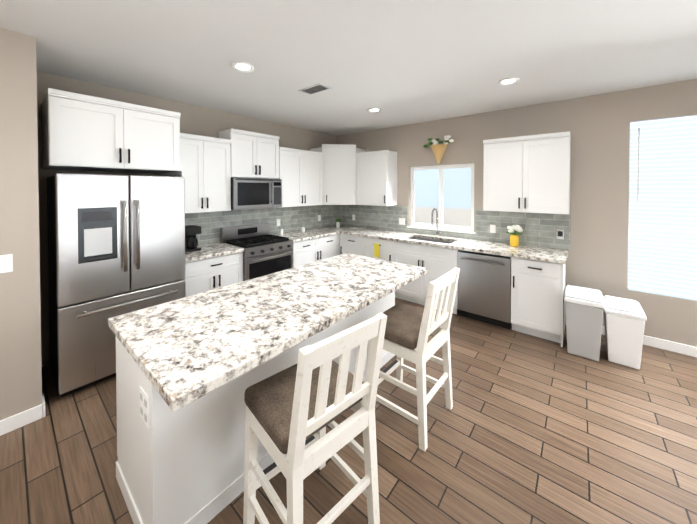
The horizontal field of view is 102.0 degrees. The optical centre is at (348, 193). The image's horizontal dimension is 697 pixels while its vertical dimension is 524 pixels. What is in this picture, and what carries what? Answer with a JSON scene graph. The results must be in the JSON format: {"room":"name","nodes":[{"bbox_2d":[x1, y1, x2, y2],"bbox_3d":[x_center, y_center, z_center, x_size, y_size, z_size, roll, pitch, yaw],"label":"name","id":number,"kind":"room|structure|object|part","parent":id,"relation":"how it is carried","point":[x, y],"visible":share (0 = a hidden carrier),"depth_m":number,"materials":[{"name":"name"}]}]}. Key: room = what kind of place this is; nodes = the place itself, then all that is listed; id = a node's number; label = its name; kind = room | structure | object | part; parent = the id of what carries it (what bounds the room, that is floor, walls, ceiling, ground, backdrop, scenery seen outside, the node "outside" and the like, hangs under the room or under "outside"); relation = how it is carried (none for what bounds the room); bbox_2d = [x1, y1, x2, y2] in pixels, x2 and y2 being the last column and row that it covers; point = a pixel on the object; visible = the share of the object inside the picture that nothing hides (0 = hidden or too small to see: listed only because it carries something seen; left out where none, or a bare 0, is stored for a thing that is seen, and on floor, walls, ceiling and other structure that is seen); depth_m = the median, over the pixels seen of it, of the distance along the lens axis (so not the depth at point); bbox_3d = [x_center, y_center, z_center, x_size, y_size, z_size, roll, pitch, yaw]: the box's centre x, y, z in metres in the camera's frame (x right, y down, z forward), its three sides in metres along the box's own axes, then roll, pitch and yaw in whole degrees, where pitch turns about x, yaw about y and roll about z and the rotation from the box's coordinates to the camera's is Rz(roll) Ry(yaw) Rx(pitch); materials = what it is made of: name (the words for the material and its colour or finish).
{"room":"kitchen","nodes":[
{"label":"kitchen","id":0,"kind":"room"},
{"bbox_2d":[185,242,243,262],"bbox_3d":[-1.753,0.702,3.429,0.643,0.040,0.687,1,1,39],"label":"countertop","id":1,"kind":"structure","parent":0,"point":[217,249],"depth_m":3.34,"materials":[{"name":"stone"}]},
{"bbox_2d":[185,225,200,251],"bbox_3d":[-1.883,0.540,3.372,0.235,0.285,0.160,1,1,39],"label":"coffee maker","id":2,"kind":"object","parent":1,"relation":"on","point":[191,240],"visible":0.83,"depth_m":3.31,"materials":[{"name":"black plastic"}]},
{"bbox_2d":[0,297,696,523],"bbox_3d":[0.059,1.685,1.275,6.600,0.100,7.000,1,1,39],"label":"floor","id":3,"kind":"structure","parent":0,"point":[528,429],"depth_m":1.79,"materials":[{"name":"brown wood"}]},
{"bbox_2d":[47,171,185,396],"bbox_3d":[-2.192,0.718,2.717,0.813,1.790,0.906,1,1,39],"label":"fridge","id":4,"kind":"object","parent":3,"relation":"on","point":[116,245],"visible":0.88,"depth_m":2.38,"materials":[{"name":"grey metal"}]},
{"bbox_2d":[116,291,394,523],"bbox_3d":[-0.449,1.184,2.229,0.682,0.874,2.076,1,1,39],"label":"kitchen island","id":5,"kind":"object","parent":3,"relation":"on","point":[185,464],"visible":0.31,"depth_m":1.41,"materials":[{"name":"white"}]},
{"bbox_2d":[108,253,427,411],"bbox_3d":[-0.315,0.725,2.112,0.980,0.045,2.120,1,1,39],"label":"island countertop","id":6,"kind":"structure","parent":5,"relation":"on","point":[184,351],"depth_m":1.59,"materials":[{"name":"stone"}]},
{"bbox_2d":[220,223,293,280],"bbox_3d":[-1.255,1.034,3.965,0.701,1.120,0.754,1,1,39],"label":"range","id":7,"kind":"object","parent":3,"relation":"on","point":[265,252],"visible":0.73,"depth_m":3.86,"materials":[{"name":"silver metal"}]},
{"bbox_2d":[243,312,386,523],"bbox_3d":[-0.165,1.099,1.353,0.483,1.074,0.524,-1,1,-43],"label":"stool","id":8,"kind":"object","parent":3,"relation":"on","point":[293,411],"visible":1,"depth_m":1.25,"materials":[{"name":"paint"}]},
{"bbox_3d":[-0.209,0.991,1.400,0.480,0.084,0.393,-1,1,-43],"label":"seat","id":9,"kind":"part","parent":8,"relation":"part of","materials":[{"name":"fabric"}]},
{"bbox_2d":[312,234,339,261],"bbox_3d":[-0.224,1.134,5.313,0.618,0.880,0.704,1,1,39],"label":"base cabinet","id":10,"kind":"object","parent":3,"relation":"on","point":[325,247],"depth_m":4.65,"materials":[{"name":"white wood"}]},
{"bbox_2d":[271,228,338,241],"bbox_3d":[-0.728,0.683,4.674,0.645,0.040,1.007,1,1,39],"label":"countertop","id":11,"kind":"structure","parent":10,"relation":"on","point":[296,236],"depth_m":4.59,"materials":[{"name":"stone"}]},
{"bbox_2d":[279,228,282,235],"bbox_3d":[-1.060,0.611,4.432,0.068,0.110,0.066,1,1,39],"label":"canister","id":12,"kind":"object","parent":11,"relation":"on","point":[280,231],"visible":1,"depth_m":4.40,"materials":[{"name":"white ceramic"}]},
{"bbox_2d":[340,234,367,256],"bbox_3d":[0.268,1.139,4.965,0.621,0.880,0.618,1,1,39],"label":"base cabinet","id":13,"kind":"object","parent":3,"relation":"on","point":[357,245],"depth_m":4.71,"materials":[{"name":"white wood"}]},
{"bbox_2d":[368,238,396,296],"bbox_3d":[0.660,1.144,4.643,0.643,0.880,0.618,1,1,39],"label":"base cabinet","id":14,"kind":"object","parent":3,"relation":"on","point":[387,248],"depth_m":4.34,"materials":[{"name":"white wood"}]},
{"bbox_2d":[374,243,379,256],"bbox_3d":[0.441,0.885,4.372,0.090,0.206,0.025,1,1,39],"label":"hanging towel","id":15,"kind":"object","parent":14,"relation":"hanging from","point":[376,250],"visible":0.98,"depth_m":4.36,"materials":[{"name":"yellow fabric"}]},
{"bbox_2d":[366,267,459,451],"bbox_3d":[0.477,1.087,2.086,0.524,1.074,0.483,1,1,40],"label":"stool","id":16,"kind":"object","parent":3,"relation":"on","point":[409,330],"visible":0.73,"depth_m":1.94,"materials":[{"name":"paint"}]},
{"bbox_3d":[0.427,0.979,2.127,0.393,0.084,0.480,1,1,40],"label":"seat","id":17,"kind":"part","parent":16,"relation":"part of","materials":[{"name":"fabric"}]},
{"bbox_2d":[396,242,457,313],"bbox_3d":[1.204,1.151,4.195,1.015,0.880,0.618,1,1,39],"label":"base cabinet","id":18,"kind":"object","parent":3,"relation":"on","point":[439,261],"depth_m":3.93,"materials":[{"name":"white wood"}]},
{"bbox_2d":[457,250,511,328],"bbox_3d":[1.807,1.161,3.652,0.600,0.877,0.656,1,1,39],"label":"dishwasher","id":19,"kind":"object","parent":3,"relation":"on","point":[484,287],"visible":0.9,"depth_m":3.42,"materials":[{"name":"grey metal"}]},
{"bbox_2d":[456,257,519,331],"bbox_3d":[1.818,1.159,3.690,0.762,0.880,0.618,1,1,39],"label":"base cabinet","id":20,"kind":"object","parent":3,"relation":"on","point":[515,262],"depth_m":3.22,"materials":[{"name":"white wood"}]},
{"bbox_2d":[520,258,565,346],"bbox_3d":[2.250,1.164,3.335,0.478,0.880,0.618,1,1,39],"label":"base cabinet","id":21,"kind":"object","parent":3,"relation":"on","point":[538,287],"depth_m":3.07,"materials":[{"name":"white wood"}]},
{"bbox_2d":[319,225,567,263],"bbox_3d":[0.996,0.786,4.335,3.738,0.234,0.658,1,1,39],"label":"countertop","id":22,"kind":"structure","parent":21,"relation":"on","point":[554,255],"depth_m":3.80,"materials":[{"name":"stone"}]},
{"bbox_2d":[335,219,340,227],"bbox_3d":[-0.196,0.566,5.353,0.102,0.172,0.095,1,1,39],"label":"decor","id":23,"kind":"object","parent":22,"relation":"on","point":[338,223],"visible":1,"depth_m":5.33,"materials":[{"name":"white ceramic"}]},
{"bbox_2d":[431,208,441,236],"bbox_3d":[1.331,0.447,4.274,0.098,0.444,0.221,1,1,39],"label":"faucet","id":24,"kind":"object","parent":22,"relation":"on","point":[436,233],"visible":1,"depth_m":4.34,"materials":[{"name":"silver metal"}]},
{"bbox_2d":[506,225,522,246],"bbox_3d":[2.118,0.541,3.609,0.191,0.275,0.197,1,1,39],"label":"flower vase","id":25,"kind":"object","parent":22,"relation":"on","point":[514,239],"visible":1,"depth_m":3.57,"materials":[{"name":"yellow ceramic"}]},
{"bbox_2d":[564,285,604,360],"bbox_3d":[2.427,1.318,2.921,0.302,0.585,0.452,1,1,39],"label":"trash can","id":26,"kind":"object","parent":3,"relation":"on","point":[584,307],"visible":1,"depth_m":2.77,"materials":[{"name":"grey plastic"}]},
{"bbox_2d":[603,295,646,369],"bbox_3d":[2.693,1.347,2.780,0.281,0.530,0.436,1,1,39],"label":"trash can","id":27,"kind":"object","parent":3,"relation":"on","point":[624,321],"visible":0.96,"depth_m":2.64,"materials":[{"name":"white plastic"}]},
{"bbox_2d":[0,28,696,419],"bbox_3d":[0.059,0.271,1.253,6.600,2.730,7.000,1,1,39],"label":"wall","id":28,"kind":"structure","parent":0,"point":[596,126],"depth_m":3.08,"materials":[{"name":"beige paint"}]},
{"bbox_2d":[0,254,12,272],"bbox_3d":[-2.316,0.475,1.901,0.011,0.120,0.070,1,1,39],"label":"light switch","id":29,"kind":"object","parent":28,"relation":"attached to","point":[6,263],"depth_m":1.91,"materials":[{"name":"white plastic"}]},
{"bbox_2d":[0,401,45,435],"bbox_3d":[-2.985,1.588,1.101,0.014,0.099,2.464,1,1,39],"label":"baseboard","id":30,"kind":"structure","parent":28,"relation":"attached to","point":[20,419],"depth_m":1.96,"materials":[{"name":"white wood"}]},
{"bbox_2d":[41,88,180,175],"bbox_3d":[-2.289,-0.528,2.770,0.628,0.600,0.940,1,1,39],"label":"upper cabinet","id":31,"kind":"object","parent":28,"relation":"attached to","point":[85,132],"depth_m":2.50,"materials":[{"name":"white wood"}]},
{"bbox_2d":[165,133,232,212],"bbox_3d":[-1.874,-0.229,3.514,0.328,0.920,0.689,1,1,39],"label":"upper cabinet","id":32,"kind":"object","parent":28,"relation":"attached to","point":[206,162],"depth_m":3.43,"materials":[{"name":"white wood"}]},
{"bbox_2d":[219,128,280,178],"bbox_3d":[-1.413,-0.530,4.070,0.328,0.635,0.761,1,1,39],"label":"upper cabinet","id":33,"kind":"object","parent":28,"relation":"attached to","point":[255,155],"depth_m":3.93,"materials":[{"name":"white wood"}]},
{"bbox_2d":[231,178,281,209],"bbox_3d":[-1.367,0.001,4.040,0.448,0.415,0.754,1,1,39],"label":"microwave","id":34,"kind":"object","parent":33,"relation":"attached to","point":[250,193],"visible":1,"depth_m":3.87,"materials":[{"name":"grey metal"}]},
{"bbox_2d":[185,205,336,244],"bbox_3d":[-1.230,0.440,4.562,0.008,0.448,3.110,1,1,39],"label":"backsplash","id":35,"kind":"structure","parent":28,"relation":"attached to","point":[297,218],"depth_m":4.46,"materials":[{"name":"tile"}]},
{"bbox_2d":[277,148,322,207],"bbox_3d":[-0.877,-0.248,4.727,0.328,0.920,0.923,1,1,39],"label":"upper cabinet","id":36,"kind":"object","parent":28,"relation":"attached to","point":[301,170],"depth_m":4.59,"materials":[{"name":"white wood"}]},
{"bbox_2d":[310,144,365,204],"bbox_3d":[-0.187,-0.330,5.225,0.759,1.070,0.759,1,1,39],"label":"upper cabinet","id":37,"kind":"object","parent":28,"relation":"attached to","point":[338,174],"visible":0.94,"depth_m":5.01,"materials":[{"name":"white wood"}]},
{"bbox_2d":[355,151,396,205],"bbox_3d":[0.483,-0.251,4.955,0.658,0.920,0.328,1,1,39],"label":"upper cabinet","id":38,"kind":"object","parent":28,"relation":"attached to","point":[376,171],"depth_m":4.79,"materials":[{"name":"white wood"}]},
{"bbox_2d":[399,218,404,224],"bbox_3d":[0.912,0.482,4.813,0.115,0.114,0.004,1,1,39],"label":"electrical outlet","id":39,"kind":"object","parent":28,"relation":"attached to","point":[401,220],"depth_m":4.81,"materials":[{"name":"white plastic"}]},
{"bbox_2d":[423,135,453,163],"bbox_3d":[1.372,-0.662,4.335,0.494,0.421,0.244,1,1,39],"label":"wall basket","id":40,"kind":"object","parent":28,"relation":"attached to","point":[438,150],"visible":1,"depth_m":4.27,"materials":[{"name":"brown wicker"}]},
{"bbox_2d":[407,163,474,233],"bbox_3d":[1.448,0.068,4.451,1.080,1.021,0.170,1,1,39],"label":"kitchen window","id":41,"kind":"structure","parent":28,"relation":"in","point":[446,192],"depth_m":4.44,"materials":[{"name":"white"}]},
{"bbox_2d":[337,205,570,249],"bbox_3d":[1.214,0.440,4.573,3.750,0.448,0.008,1,1,39],"label":"backsplash","id":42,"kind":"structure","parent":28,"relation":"attached to","point":[539,229],"depth_m":3.94,"materials":[{"name":"tile"}]},
{"bbox_2d":[490,225,495,232],"bbox_3d":[2.001,0.495,3.917,0.070,0.114,0.004,1,1,39],"label":"electrical outlet","id":43,"kind":"object","parent":28,"relation":"attached to","point":[492,227],"depth_m":3.91,"materials":[{"name":"white plastic"}]},
{"bbox_2d":[483,131,570,213],"bbox_3d":[2.208,-0.229,3.536,0.890,0.920,0.328,1,1,39],"label":"upper cabinet","id":44,"kind":"object","parent":28,"relation":"attached to","point":[529,174],"depth_m":3.37,"materials":[{"name":"white wood"}]},
{"bbox_2d":[557,230,563,238],"bbox_3d":[2.570,0.503,3.429,0.070,0.114,0.036,1,1,39],"label":"electrical outlet","id":45,"kind":"object","parent":28,"relation":"attached to","point":[560,233],"depth_m":3.42,"materials":[{"name":"white plastic"}]},
{"bbox_2d":[602,326,696,356],"bbox_3d":[3.596,1.564,2.623,2.449,0.099,0.018,1,1,39],"label":"baseboard","id":46,"kind":"structure","parent":28,"relation":"attached to","point":[680,348],"depth_m":2.88,"materials":[{"name":"white wood"}]},
{"bbox_2d":[627,122,696,292],"bbox_3d":[3.628,0.148,2.757,1.298,1.828,0.060,1,1,39],"label":"window","id":47,"kind":"structure","parent":28,"relation":"in","point":[650,234],"depth_m":3.11,"materials":[{"name":"white"}]},
{"bbox_2d":[628,115,696,300],"bbox_3d":[3.559,0.149,2.673,1.284,1.822,0.077,1,1,39],"label":"window blinds","id":48,"kind":"object","parent":47,"relation":"attached to","point":[663,175],"visible":1,"depth_m":2.92,"materials":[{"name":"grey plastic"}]},
{"bbox_2d":[0,0,696,135],"bbox_3d":[0.059,-1.144,1.232,6.600,0.100,7.000,1,1,39],"label":"ceiling","id":49,"kind":"structure","parent":0,"point":[401,62],"depth_m":2.21,"materials":[{"name":"white paint"}]},
{"bbox_2d":[231,62,253,72],"bbox_3d":[-0.930,-1.107,2.486,0.190,0.011,0.190,1,1,39],"label":"recessed light","id":50,"kind":"object","parent":49,"relation":"in","point":[242,67],"visible":0.98,"depth_m":2.48,"materials":[{"name":"white plastic"}]},
{"bbox_2d":[298,83,331,94],"bbox_3d":[-0.359,-1.116,3.039,0.340,0.010,0.180,1,1,39],"label":"ceiling vent","id":51,"kind":"object","parent":49,"relation":"in","point":[316,88],"visible":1,"depth_m":3.02,"materials":[{"name":"grey plastic"}]},
{"bbox_2d":[367,108,380,112],"bbox_3d":[0.352,-1.127,3.840,0.190,0.011,0.190,1,1,39],"label":"recessed light","id":52,"kind":"object","parent":49,"relation":"in","point":[373,110],"visible":0.98,"depth_m":3.84,"materials":[{"name":"white plastic"}]},
{"bbox_2d":[498,77,518,85],"bbox_3d":[1.595,-1.112,2.817,0.190,0.011,0.190,1,1,39],"label":"recessed light","id":53,"kind":"object","parent":49,"relation":"in","point":[508,81],"visible":1,"depth_m":2.82,"materials":[{"name":"white plastic"}]}
]}

